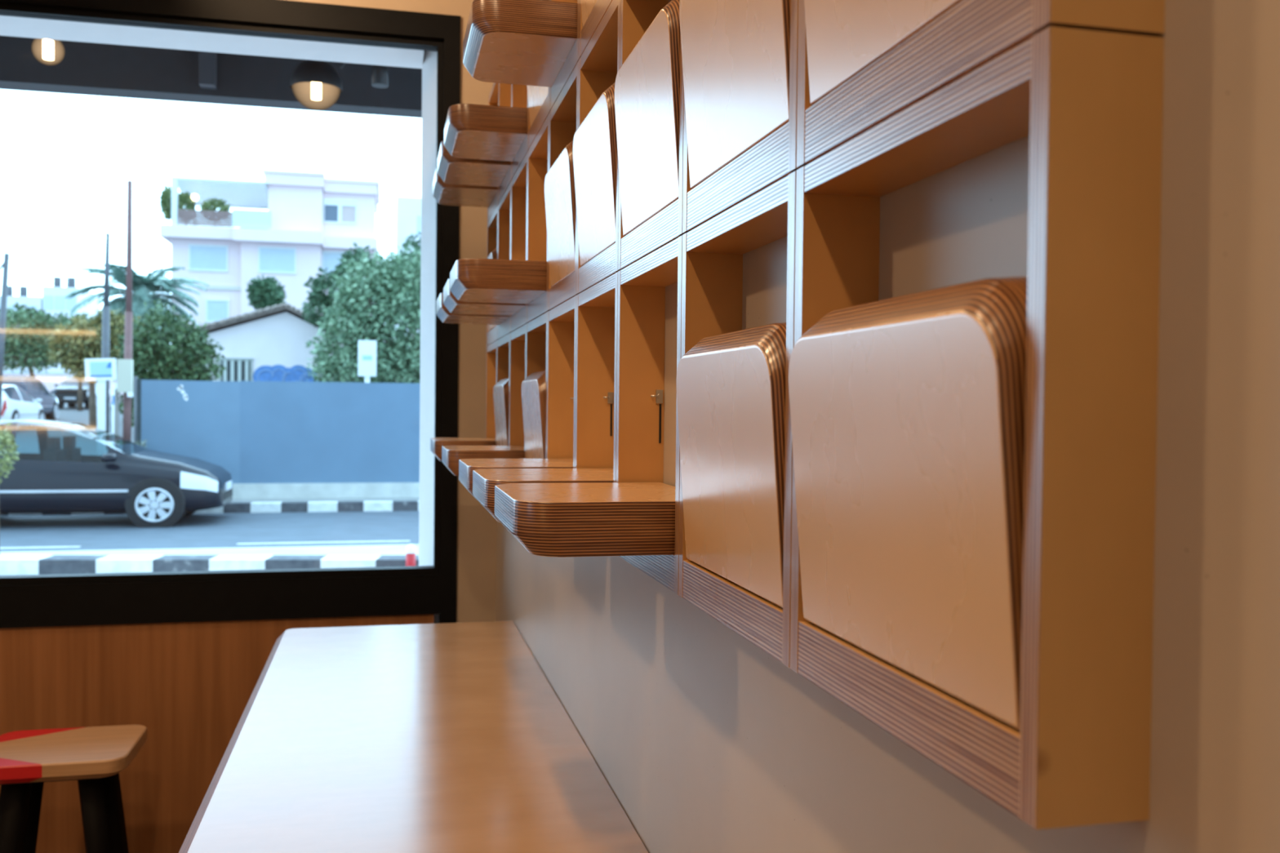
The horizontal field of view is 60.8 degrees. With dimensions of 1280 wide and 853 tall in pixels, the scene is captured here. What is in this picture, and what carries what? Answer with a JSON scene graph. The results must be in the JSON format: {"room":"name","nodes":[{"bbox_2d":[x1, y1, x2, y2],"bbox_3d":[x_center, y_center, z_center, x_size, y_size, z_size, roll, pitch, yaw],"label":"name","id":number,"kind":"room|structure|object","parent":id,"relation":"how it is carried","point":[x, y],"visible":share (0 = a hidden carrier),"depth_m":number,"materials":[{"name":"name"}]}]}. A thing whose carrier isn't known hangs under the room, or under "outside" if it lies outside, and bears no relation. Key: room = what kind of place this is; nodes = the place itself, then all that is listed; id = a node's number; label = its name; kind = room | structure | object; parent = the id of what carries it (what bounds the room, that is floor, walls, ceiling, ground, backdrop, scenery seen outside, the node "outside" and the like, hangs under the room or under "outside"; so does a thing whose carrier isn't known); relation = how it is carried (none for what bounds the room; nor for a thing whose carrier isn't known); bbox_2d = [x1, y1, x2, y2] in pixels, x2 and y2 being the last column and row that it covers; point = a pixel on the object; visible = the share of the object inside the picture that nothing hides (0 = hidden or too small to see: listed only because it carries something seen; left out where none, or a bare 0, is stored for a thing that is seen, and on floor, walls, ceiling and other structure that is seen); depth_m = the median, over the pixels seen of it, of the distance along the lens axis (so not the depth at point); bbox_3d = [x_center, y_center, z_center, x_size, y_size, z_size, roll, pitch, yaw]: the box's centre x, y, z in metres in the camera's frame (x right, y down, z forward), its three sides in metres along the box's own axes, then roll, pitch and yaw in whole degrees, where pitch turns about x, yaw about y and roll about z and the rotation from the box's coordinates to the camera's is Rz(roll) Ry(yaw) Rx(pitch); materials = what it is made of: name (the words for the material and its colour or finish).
{"room":"cafe","nodes":[
{"label":"cafe","id":0,"kind":"room"},
{"bbox_2d":[0,0,496,852],"bbox_3d":[-2.410,-0.255,3.210,3.962,3.200,0.045,0,1,-13],"label":"wall","id":1,"kind":"structure","parent":0,"point":[191,685],"depth_m":3.44,"materials":[{"name":"brown wood"}]},
{"bbox_2d":[0,15,423,68],"bbox_3d":[-2.841,-1.613,3.235,4.318,0.692,0.205,0,1,-13],"label":"trim","id":2,"kind":"structure","parent":1,"relation":"attached to","point":[14,26],"depth_m":3.58,"materials":[{"name":"white paint"}]},
{"bbox_2d":[0,0,461,628],"bbox_3d":[-2.439,-0.007,3.215,3.756,2.705,0.072,0,1,-13],"label":"window","id":3,"kind":"structure","parent":1,"relation":"in","point":[55,600],"depth_m":3.49,"materials":[{"name":"black metal"}]},
{"bbox_2d":[418,50,439,623],"bbox_3d":[0.650,-0.139,4.080,2.882,3.500,0.205,0,1,-13],"label":"trim","id":4,"kind":"structure","parent":1,"relation":"attached to","point":[428,147],"depth_m":3.74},
{"bbox_2d":[495,0,1279,852],"bbox_3d":[0.397,-0.172,0.335,0.200,3.200,6.880,0,1,-13],"label":"wall","id":5,"kind":"structure","parent":0,"point":[706,742],"depth_m":0.58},
{"bbox_2d":[430,340,497,461],"bbox_3d":[-0.488,-0.055,3.179,0.231,0.377,0.322,0,1,-13],"label":"wall box","id":6,"kind":"object","parent":5,"relation":"attached to","point":[436,443],"visible":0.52,"depth_m":3.31,"materials":[{"name":"brown wood"}]},
{"bbox_2d":[432,82,498,222],"bbox_3d":[-0.480,-0.812,3.165,0.229,0.377,0.322,0,1,-13],"label":"wall box","id":7,"kind":"object","parent":5,"relation":"attached to","point":[445,193],"visible":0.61,"depth_m":3.14,"materials":[{"name":"brown wood"}]},
{"bbox_2d":[436,181,511,339],"bbox_3d":[-0.411,-0.427,2.856,0.230,0.377,0.322,0,1,-13],"label":"wall box","id":8,"kind":"object","parent":5,"relation":"attached to","point":[503,322],"visible":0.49,"depth_m":2.91,"materials":[{"name":"brown wood"}]},
{"bbox_2d":[437,83,511,202],"bbox_3d":[-0.407,-0.805,2.849,0.230,0.377,0.322,0,1,-13],"label":"wall box","id":9,"kind":"object","parent":5,"relation":"attached to","point":[452,170],"visible":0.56,"depth_m":2.83,"materials":[{"name":"brown wood"}]},
{"bbox_2d":[441,324,526,475],"bbox_3d":[-0.341,-0.041,2.548,0.229,0.377,0.322,0,1,-13],"label":"wall box","id":10,"kind":"object","parent":5,"relation":"attached to","point":[451,455],"visible":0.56,"depth_m":2.64,"materials":[{"name":"brown wood"}]},
{"bbox_2d":[443,151,528,332],"bbox_3d":[-0.336,-0.420,2.541,0.229,0.377,0.322,0,1,-13],"label":"wall box","id":11,"kind":"object","parent":5,"relation":"attached to","point":[517,312],"visible":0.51,"depth_m":2.60,"materials":[{"name":"brown wood"}]},
{"bbox_2d":[444,84,528,179],"bbox_3d":[-0.333,-0.799,2.534,0.229,0.377,0.322,0,1,-13],"label":"wall box","id":12,"kind":"object","parent":5,"relation":"attached to","point":[471,131],"visible":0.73,"depth_m":2.43,"materials":[{"name":"brown wood"}]},
{"bbox_2d":[486,204,497,345],"bbox_3d":[-0.409,-0.433,3.189,0.075,0.377,0.322,0,1,-13],"label":"wall box","id":13,"kind":"object","parent":5,"relation":"attached to","point":[492,224],"visible":0.23,"depth_m":3.26,"materials":[{"name":"brown wood"}]},
{"bbox_2d":[449,112,549,322],"bbox_3d":[-0.264,-0.413,2.225,0.231,0.377,0.322,0,1,-13],"label":"wall box","id":14,"kind":"object","parent":5,"relation":"attached to","point":[471,279],"visible":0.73,"depth_m":2.17,"materials":[{"name":"brown wood"}]},
{"bbox_2d":[493,333,510,445],"bbox_3d":[-0.339,-0.048,2.881,0.074,0.377,0.322,0,1,-13],"label":"wall box","id":15,"kind":"object","parent":5,"relation":"attached to","point":[501,389],"visible":0.39,"depth_m":2.88,"materials":[{"name":"brown wood"}]},
{"bbox_2d":[458,295,576,500],"bbox_3d":[-0.194,-0.028,1.917,0.231,0.377,0.322,0,1,-13],"label":"wall box","id":16,"kind":"object","parent":5,"relation":"attached to","point":[562,319],"visible":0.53,"depth_m":2.07,"materials":[{"name":"brown wood"}]},
{"bbox_2d":[462,0,579,111],"bbox_3d":[-0.185,-0.785,1.903,0.229,0.377,0.322,0,1,-13],"label":"wall box","id":17,"kind":"object","parent":5,"relation":"attached to","point":[530,42],"visible":0.81,"depth_m":1.81,"materials":[{"name":"brown wood"}]},
{"bbox_2d":[521,311,547,458],"bbox_3d":[-0.192,-0.034,2.250,0.075,0.377,0.322,0,1,-13],"label":"wall box","id":18,"kind":"object","parent":5,"relation":"attached to","point":[534,387],"visible":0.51,"depth_m":2.25,"materials":[{"name":"brown wood"}]},
{"bbox_2d":[527,0,550,149],"bbox_3d":[-0.185,-0.791,2.236,0.076,0.377,0.322,0,1,-13],"label":"wall box","id":19,"kind":"object","parent":5,"relation":"attached to","point":[538,96],"visible":0.12,"depth_m":2.25,"materials":[{"name":"brown wood"}]},
{"bbox_2d":[472,271,617,522],"bbox_3d":[-0.121,-0.021,1.602,0.231,0.377,0.322,0,1,-13],"label":"wall box","id":20,"kind":"object","parent":5,"relation":"attached to","point":[597,306],"visible":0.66,"depth_m":1.76,"materials":[{"name":"brown wood"}]},
{"bbox_2d":[544,60,578,310],"bbox_3d":[-0.114,-0.406,1.928,0.074,0.377,0.322,0,1,-13],"label":"wall box","id":21,"kind":"object","parent":5,"relation":"attached to","point":[559,181],"visible":0.49,"depth_m":1.93,"materials":[{"name":"brown wood"}]},
{"bbox_2d":[494,235,682,595],"bbox_3d":[-0.046,-0.015,1.287,0.229,0.377,0.322,0,1,-13],"label":"wall box","id":22,"kind":"object","parent":5,"relation":"attached to","point":[634,518],"visible":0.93,"depth_m":1.25,"materials":[{"name":"brown wood"}]},
{"bbox_2d":[578,0,612,58],"bbox_3d":[-0.037,-0.778,1.605,0.074,0.377,0.322,0,1,-13],"label":"wall box","id":23,"kind":"object","parent":5,"relation":"attached to","point":[591,12],"visible":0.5,"depth_m":1.68,"materials":[{"name":"brown wood"}]},
{"bbox_2d":[573,0,620,293],"bbox_3d":[-0.041,-0.400,1.612,0.075,0.377,0.322,0,1,-13],"label":"wall box","id":24,"kind":"object","parent":5,"relation":"attached to","point":[595,149],"visible":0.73,"depth_m":1.60,"materials":[{"name":"brown wood"}]},
{"bbox_2d":[614,0,684,270],"bbox_3d":[0.033,-0.393,1.297,0.075,0.377,0.322,0,1,-13],"label":"wall box","id":25,"kind":"object","parent":5,"relation":"attached to","point":[649,86],"visible":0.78,"depth_m":1.27,"materials":[{"name":"brown wood"}]},
{"bbox_2d":[675,170,796,667],"bbox_3d":[0.103,-0.008,0.989,0.074,0.377,0.322,0,1,-13],"label":"wall box","id":26,"kind":"object","parent":5,"relation":"attached to","point":[735,442],"visible":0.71,"depth_m":0.96,"materials":[{"name":"brown wood"}]},
{"bbox_2d":[679,0,799,233],"bbox_3d":[0.106,-0.386,0.982,0.075,0.377,0.322,0,1,-13],"label":"wall box","id":27,"kind":"object","parent":5,"relation":"attached to","point":[740,57],"visible":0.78,"depth_m":0.96,"materials":[{"name":"brown wood"}]},
{"bbox_2d":[788,26,1164,830],"bbox_3d":[0.175,-0.001,0.673,0.076,0.377,0.322,0,1,-13],"label":"wall box","id":28,"kind":"object","parent":5,"relation":"attached to","point":[974,491],"visible":1,"depth_m":0.54,"materials":[{"name":"brown wood"}]},
{"bbox_2d":[796,0,1164,168],"bbox_3d":[0.180,-0.380,0.666,0.075,0.377,0.322,0,1,-13],"label":"wall box","id":29,"kind":"object","parent":5,"relation":"attached to","point":[861,63],"visible":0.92,"depth_m":0.66,"materials":[{"name":"brown wood"}]},
{"bbox_3d":[-1.035,-1.774,4.482,14.000,0.180,1.410,0,1,-13],"label":"canopy slab","id":30,"kind":"object","parent":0,"visible":0},
{"bbox_2d":[42,39,53,60],"bbox_3d":[-2.308,-1.553,4.256,0.116,0.281,0.116,0,1,-13],"label":"pendant lamp","id":31,"kind":"object","parent":30,"relation":"hanging from","point":[47,44],"visible":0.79,"depth_m":4.24,"materials":[{"name":"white glass"}]},
{"bbox_2d":[198,50,217,88],"bbox_3d":[-1.919,-1.605,4.844,0.065,0.190,0.070,0,1,-13],"label":"rib","id":32,"kind":"object","parent":30,"relation":"attached to","point":[207,61],"visible":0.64,"depth_m":4.81,"materials":[{"name":"paint"}]},
{"bbox_2d":[0,35,422,118],"bbox_3d":[-1.185,-1.698,5.121,14.000,0.440,0.140,0,1,-13],"label":"beam","id":33,"kind":"structure","parent":30,"relation":"attached to","point":[77,68],"depth_m":4.87,"materials":[{"name":"paint"}]},
{"bbox_2d":[289,59,342,100],"bbox_3d":[-1.330,-1.496,4.486,0.208,0.383,0.208,0,1,-13],"label":"pendant lamp","id":34,"kind":"object","parent":30,"relation":"hanging from","point":[317,79],"visible":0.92,"depth_m":4.43,"materials":[{"name":"black metal"}]},
{"bbox_2d":[339,62,388,88],"bbox_3d":[-1.120,-1.537,4.431,0.193,0.295,0.066,0,1,-13],"label":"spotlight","id":35,"kind":"object","parent":30,"relation":"attached to","point":[380,73],"visible":0.43,"depth_m":4.42,"materials":[{"name":"metal"}]},
{"bbox_3d":[-1.644,1.476,-0.116,4.361,0.120,6.860,0,1,-13],"label":"floor","id":36,"kind":"structure","parent":0,"visible":0},
{"bbox_2d":[0,724,146,852],"bbox_3d":[-1.564,1.111,2.950,0.380,0.504,0.326,0,1,-13],"label":"stool","id":37,"kind":"object","parent":36,"relation":"on","point":[94,757],"visible":1,"depth_m":2.88,"materials":[{"name":"red wood"}]},
{"bbox_2d":[178,621,648,852],"bbox_3d":[-0.366,0.990,1.711,0.642,0.809,2.800,0,1,-13],"label":"table","id":38,"kind":"object","parent":36,"relation":"on","point":[446,737],"visible":1,"depth_m":1.91,"materials":[{"name":"brown wood"}]},
{"label":"outside","id":39,"kind":"structure","parent":0,"visible":0},
{"bbox_3d":[-1.708,1.687,7.278,120.000,0.280,7.020,0,1,-13],"label":"forecourt","id":40,"kind":"object","parent":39,"visible":0},
{"bbox_2d":[0,555,418,574],"bbox_3d":[-2.645,1.451,10.843,40.000,0.300,0.330,1,1,-4],"label":"kerb","id":41,"kind":"object","parent":40,"relation":"on","point":[9,564],"visible":0.25,"depth_m":10.58,"materials":[{"name":"white concrete"}]},
{"bbox_2d":[405,544,415,566],"bbox_3d":[-2.217,1.309,10.551,0.100,0.345,0.100,0,1,-13],"label":"bollard","id":42,"kind":"object","parent":40,"relation":"on","point":[411,548],"visible":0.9,"depth_m":10.51,"materials":[{"name":"red paint"}]},
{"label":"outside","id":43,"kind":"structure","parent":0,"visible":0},
{"bbox_2d":[231,497,419,502],"bbox_3d":[-4.083,1.343,17.470,120.000,0.340,0.880,0,1,-13],"label":"pavement","id":44,"kind":"structure","parent":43,"point":[330,499],"depth_m":17.33,"materials":[{"name":"grey concrete"}]},
{"bbox_2d":[84,358,116,455],"bbox_3d":[-8.135,0.058,16.473,0.444,2.184,0.090,0,1,-13],"label":"street sign","id":45,"kind":"object","parent":44,"relation":"on","point":[100,370],"visible":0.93,"depth_m":16.45,"materials":[{"name":"white paint"}]},
{"bbox_2d":[112,383,116,448],"bbox_3d":[-8.060,0.245,16.762,0.090,1.800,0.100,0,1,-13],"label":"signpost","id":46,"kind":"object","parent":44,"relation":"on","point":[114,385],"visible":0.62,"depth_m":16.72,"materials":[{"name":"white paint"}]},
{"bbox_2d":[114,388,119,450],"bbox_3d":[-7.984,0.286,16.631,0.074,1.725,0.064,0,1,-13],"label":"utility pole","id":47,"kind":"object","parent":44,"relation":"on","point":[116,394],"visible":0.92,"depth_m":16.60,"materials":[{"name":"grey metal"}]},
{"bbox_2d":[116,180,133,454],"bbox_3d":[-7.827,-1.300,16.615,0.200,4.901,0.262,0,1,-13],"label":"utility pole","id":48,"kind":"object","parent":44,"relation":"on","point":[124,366],"visible":0.87,"depth_m":16.64,"materials":[{"name":"beige paint"}]},
{"bbox_2d":[133,440,146,453],"bbox_3d":[-7.710,0.694,16.919,0.308,1.005,0.306,0,1,-13],"label":"clump","id":49,"kind":"object","parent":44,"relation":"on","point":[144,441],"visible":0.05,"depth_m":16.91,"materials":[{"name":"brown plant"}]},
{"bbox_2d":[0,500,419,515],"bbox_3d":[-4.005,1.299,17.138,60.000,0.242,0.220,0,1,-13],"label":"kerb","id":50,"kind":"object","parent":44,"relation":"on","point":[401,505],"visible":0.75,"depth_m":16.77,"materials":[{"name":"white concrete"}]},
{"bbox_2d":[141,379,420,499],"bbox_3d":[-2.584,0.233,18.290,10.720,1.880,0.220,0,1,-13],"label":"boundary wall","id":51,"kind":"structure","parent":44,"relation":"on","point":[274,439],"depth_m":17.58,"materials":[{"name":"blue paint"}]},
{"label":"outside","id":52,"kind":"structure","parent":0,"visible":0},
{"bbox_2d":[0,511,419,551],"bbox_3d":[-3.284,1.535,14.040,120.000,0.300,6.170,0,1,-13],"label":"road","id":53,"kind":"structure","parent":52,"point":[196,531],"depth_m":14.19,"materials":[{"name":"grey asphalt"}]},
{"bbox_2d":[0,418,232,528],"bbox_3d":[-7.937,0.630,15.058,4.290,1.463,2.090,0,1,-13],"label":"car","id":54,"kind":"object","parent":53,"relation":"on","point":[154,488],"visible":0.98,"depth_m":14.46,"materials":[{"name":"black paint"}]},
{"bbox_2d":[100,453,116,462],"bbox_3d":[-6.965,0.411,14.309,0.200,0.114,0.200,0,1,-13],"label":"mirror","id":55,"kind":"object","parent":54,"relation":"attached to","point":[104,457],"depth_m":14.24,"materials":[{"name":"black paint"}]},
{"bbox_2d":[223,488,232,500],"bbox_3d":[-5.893,0.965,15.541,0.055,0.104,0.900,0,1,-13],"label":"grille","id":56,"kind":"object","parent":54,"relation":"attached to","point":[228,492],"depth_m":15.53,"materials":[{"name":"silver metal"}]},
{"bbox_2d":[0,540,409,549],"bbox_3d":[-5.685,1.384,12.671,11.100,0.005,0.100,0,1,-13],"label":"road marking","id":57,"kind":"object","parent":53,"relation":"on","point":[385,540],"visible":0.58,"depth_m":12.99,"materials":[{"name":"white paint"}]},
{"bbox_2d":[0,544,418,575],"bbox_3d":[-2.804,1.426,11.983,120.000,0.006,1.950,0,1,-13],"label":"strip","id":58,"kind":"object","parent":53,"relation":"on","point":[384,549],"visible":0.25,"depth_m":12.19,"materials":[{"name":"white concrete"}]},
{"bbox_2d":[0,422,20,483],"bbox_3d":[-6.336,0.710,10.757,0.394,1.509,0.383,0,1,-36],"label":"shrub","id":59,"kind":"object","parent":58,"relation":"on","point":[5,437],"visible":0.99,"depth_m":10.73,"materials":[{"name":"green plant"}]},
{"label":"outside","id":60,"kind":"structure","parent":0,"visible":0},
{"bbox_2d":[0,401,133,455],"bbox_3d":[-14.573,-0.798,62.495,180.000,3.030,91.650,0,1,-13],"label":"ground","id":61,"kind":"structure","parent":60,"point":[26,437],"depth_m":33.65,"materials":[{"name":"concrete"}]},
{"bbox_2d":[0,253,9,419],"bbox_3d":[-15.920,-1.876,27.060,0.524,4.859,0.200,0,1,-13],"label":"lamp post","id":62,"kind":"object","parent":61,"relation":"on","point":[5,264],"visible":1,"depth_m":27.02,"materials":[{"name":"grey metal"}]},
{"bbox_2d":[0,285,42,371],"bbox_3d":[-42.170,-5.630,75.274,3.200,7.651,6.040,0,1,-13],"label":"building","id":63,"kind":"structure","parent":61,"relation":"on","point":[30,301],"depth_m":72.54,"materials":[{"name":"white paint"}]},
{"bbox_2d":[0,384,44,431],"bbox_3d":[-20.689,-0.599,35.223,2.090,1.540,4.290,0,1,-13],"label":"car","id":64,"kind":"object","parent":61,"relation":"on","point":[16,403],"visible":0.7,"depth_m":34.62,"materials":[{"name":"white paint"}]},
{"bbox_2d":[0,399,7,417],"bbox_3d":[-19.479,-0.547,33.456,0.073,0.585,0.244,1,1,10],"label":"tail lamp","id":65,"kind":"object","parent":64,"relation":"attached to","point":[4,402],"depth_m":33.41,"materials":[{"name":"red plastic"}]},
{"bbox_2d":[35,398,41,402],"bbox_3d":[-19.942,-0.864,36.188,0.200,0.120,0.200,0,1,-13],"label":"mirror","id":66,"kind":"object","parent":64,"relation":"attached to","point":[38,400],"depth_m":36.13,"materials":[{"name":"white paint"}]},
{"bbox_2d":[2,375,58,420],"bbox_3d":[-23.216,-1.002,40.783,2.130,1.755,4.300,0,1,-13],"label":"car","id":67,"kind":"object","parent":61,"relation":"on","point":[34,387],"visible":0.46,"depth_m":40.60,"materials":[{"name":"blue paint"}]},
{"bbox_2d":[3,304,79,377],"bbox_3d":[-25.698,-2.745,45.231,5.403,4.755,2.339,0,1,-13],"label":"tree","id":68,"kind":"object","parent":61,"relation":"on","point":[15,340],"visible":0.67,"depth_m":45.02,"materials":[{"name":"green plant"}]},
{"bbox_2d":[3,371,123,401],"bbox_3d":[-35.409,-2.311,65.797,9.600,1.950,0.400,0,1,-13],"label":"wall","id":69,"kind":"structure","parent":61,"relation":"on","point":[50,380],"depth_m":65.61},
{"bbox_2d":[42,271,99,372],"bbox_3d":[-39.437,-6.139,75.900,2.200,8.701,6.040,0,1,-13],"label":"building","id":70,"kind":"structure","parent":61,"relation":"on","point":[54,301],"depth_m":73.02,"materials":[{"name":"white paint"}]},
{"bbox_2d":[52,375,110,408],"bbox_3d":[-28.145,-1.734,55.024,2.130,1.755,4.300,0,1,-13],"label":"car","id":71,"kind":"object","parent":61,"relation":"on","point":[67,392],"visible":0.38,"depth_m":53.25,"materials":[{"name":"black paint"}]},
{"bbox_2d":[59,400,77,402],"bbox_3d":[-27.672,-1.243,52.980,0.900,0.110,0.055,0,1,-13],"label":"grille","id":72,"kind":"object","parent":71,"relation":"attached to","point":[60,401],"depth_m":52.94,"materials":[{"name":"black plastic"}]},
{"bbox_2d":[4,302,170,411],"bbox_3d":[-26.412,-3.228,51.256,8.725,5.094,2.390,0,1,-13],"label":"tree","id":73,"kind":"object","parent":61,"relation":"on","point":[80,408],"visible":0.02,"depth_m":50.93,"materials":[{"name":"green plant"}]},
{"bbox_2d":[44,308,153,434],"bbox_3d":[-16.606,-1.691,33.604,3.143,3.967,2.110,0,1,-13],"label":"tree","id":74,"kind":"object","parent":61,"relation":"on","point":[74,344],"visible":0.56,"depth_m":33.07,"materials":[{"name":"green plant"}]},
{"bbox_2d":[101,232,110,448],"bbox_3d":[-13.533,-2.163,27.610,0.220,5.452,0.200,0,1,-13],"label":"lamp post","id":75,"kind":"object","parent":61,"relation":"on","point":[105,308],"visible":0.7,"depth_m":27.55,"materials":[{"name":"grey metal"}]},
{"bbox_2d":[63,263,208,422],"bbox_3d":[-18.697,-3.016,40.808,4.568,5.791,4.958,1,1,14],"label":"palm tree","id":76,"kind":"object","parent":61,"relation":"on","point":[143,286],"visible":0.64,"depth_m":40.09,"materials":[{"name":"green plant"}]},
{"bbox_2d":[133,376,182,445],"bbox_3d":[-9.060,0.013,20.503,0.830,1.900,0.060,0,1,-13],"label":"fence","id":77,"kind":"object","parent":61,"relation":"on","point":[137,382],"visible":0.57,"depth_m":20.40,"materials":[{"name":"metal"}]},
{"bbox_2d":[111,298,226,426],"bbox_3d":[-10.865,-1.061,25.178,2.470,3.660,2.126,0,1,-13],"label":"tree","id":78,"kind":"object","parent":61,"relation":"on","point":[198,353],"visible":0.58,"depth_m":24.78,"materials":[{"name":"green plant"}]},
{"bbox_2d":[184,302,347,382],"bbox_3d":[-12.233,-1.793,36.592,5.131,4.271,5.715,0,1,-13],"label":"house","id":79,"kind":"structure","parent":61,"relation":"on","point":[268,344],"depth_m":34.18,"materials":[{"name":"white concrete"}]},
{"bbox_2d":[245,274,286,311],"bbox_3d":[-14.985,-3.128,43.701,1.592,5.967,1.669,0,1,-13],"label":"tree","id":80,"kind":"object","parent":61,"relation":"on","point":[264,293],"visible":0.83,"depth_m":43.28,"materials":[{"name":"green plant"}]},
{"bbox_2d":[160,169,380,371],"bbox_3d":[-19.519,-6.827,59.136,10.470,12.330,9.700,0,1,-13],"label":"apartment building","id":81,"kind":"structure","parent":61,"relation":"on","point":[311,218],"depth_m":55.13,"materials":[{"name":"white concrete"}]},
{"bbox_2d":[158,183,171,224],"bbox_3d":[-23.614,-11.020,54.594,0.903,2.278,1.486,0,1,-13],"label":"shrub","id":82,"kind":"object","parent":81,"relation":"on","point":[165,197],"visible":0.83,"depth_m":54.28,"materials":[{"name":"green plant"}]},
{"bbox_2d":[177,190,195,221],"bbox_3d":[-22.869,-10.875,54.758,1.164,1.998,1.392,0,1,-13],"label":"shrub","id":83,"kind":"object","parent":81,"relation":"on","point":[184,200],"visible":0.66,"depth_m":54.49,"materials":[{"name":"green plant"}]},
{"bbox_2d":[191,193,198,226],"bbox_3d":[-22.339,-10.756,54.750,0.340,1.830,0.340,0,1,-13],"label":"lamp","id":84,"kind":"object","parent":81,"relation":"on","point":[194,197],"visible":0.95,"depth_m":54.64,"materials":[{"name":"white"}]},
{"bbox_2d":[190,246,226,270],"bbox_3d":[-21.682,-8.448,54.823,1.700,1.147,0.040,0,1,-13],"label":"roller blind","id":85,"kind":"object","parent":81,"relation":"hanging from","point":[202,258],"depth_m":54.81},
{"bbox_2d":[197,196,231,220],"bbox_3d":[-21.472,-10.760,55.089,1.595,1.784,1.520,0,1,-13],"label":"shrub","id":86,"kind":"object","parent":81,"relation":"on","point":[206,206],"visible":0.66,"depth_m":54.85,"materials":[{"name":"green plant"}]},
{"bbox_2d":[207,301,227,320],"bbox_3d":[-21.285,-5.807,54.971,0.950,0.989,0.040,0,1,-13],"label":"roller blind","id":87,"kind":"object","parent":81,"relation":"hanging from","point":[216,310],"depth_m":54.96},
{"bbox_2d":[259,248,294,272],"bbox_3d":[-18.316,-8.384,55.096,1.660,1.137,0.040,0,1,-13],"label":"roller blind","id":88,"kind":"object","parent":81,"relation":"hanging from","point":[271,260],"depth_m":55.08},
{"bbox_2d":[323,253,350,274],"bbox_3d":[-15.473,-8.345,56.222,1.610,1.137,0.040,0,1,-13],"label":"roller blind","id":89,"kind":"object","parent":81,"relation":"hanging from","point":[330,260],"depth_m":56.10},
{"bbox_2d":[299,242,416,336],"bbox_3d":[-8.378,-2.557,33.089,3.746,6.017,1.534,0,1,-13],"label":"tree","id":90,"kind":"object","parent":61,"relation":"on","point":[317,297],"visible":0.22,"depth_m":32.64,"materials":[{"name":"green plant"}]},
{"bbox_2d":[305,241,421,383],"bbox_3d":[-7.113,-2.392,31.068,4.746,5.908,3.819,0,1,-13],"label":"tree","id":91,"kind":"object","parent":61,"relation":"on","point":[397,362],"visible":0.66,"depth_m":30.27,"materials":[{"name":"green plant"}]},
{"bbox_2d":[358,340,376,382],"bbox_3d":[-5.818,-0.470,23.259,0.380,2.720,0.146,0,1,-13],"label":"street sign","id":92,"kind":"object","parent":61,"relation":"on","point":[366,348],"visible":0.62,"depth_m":23.18,"materials":[{"name":"white paint"}]},
{"bbox_2d":[362,355,372,359],"bbox_3d":[-5.792,-1.459,23.173,0.200,0.100,0.007,0,1,-13],"label":"print","id":93,"kind":"object","parent":92,"relation":"attached to","point":[364,357],"depth_m":23.17},
{"bbox_2d":[395,196,421,382],"bbox_3d":[-14.883,-9.056,82.303,6.900,14.801,8.600,0,1,-13],"label":"apartment building","id":94,"kind":"structure","parent":61,"relation":"on","point":[408,210],"depth_m":77.98,"materials":[{"name":"white paint"}]},
{"bbox_2d":[401,231,421,338],"bbox_3d":[-7.372,-3.016,35.748,1.792,6.724,1.239,0,1,-13],"label":"tree","id":95,"kind":"object","parent":61,"relation":"on","point":[414,243],"visible":0.09,"depth_m":35.55,"materials":[{"name":"green plant"}]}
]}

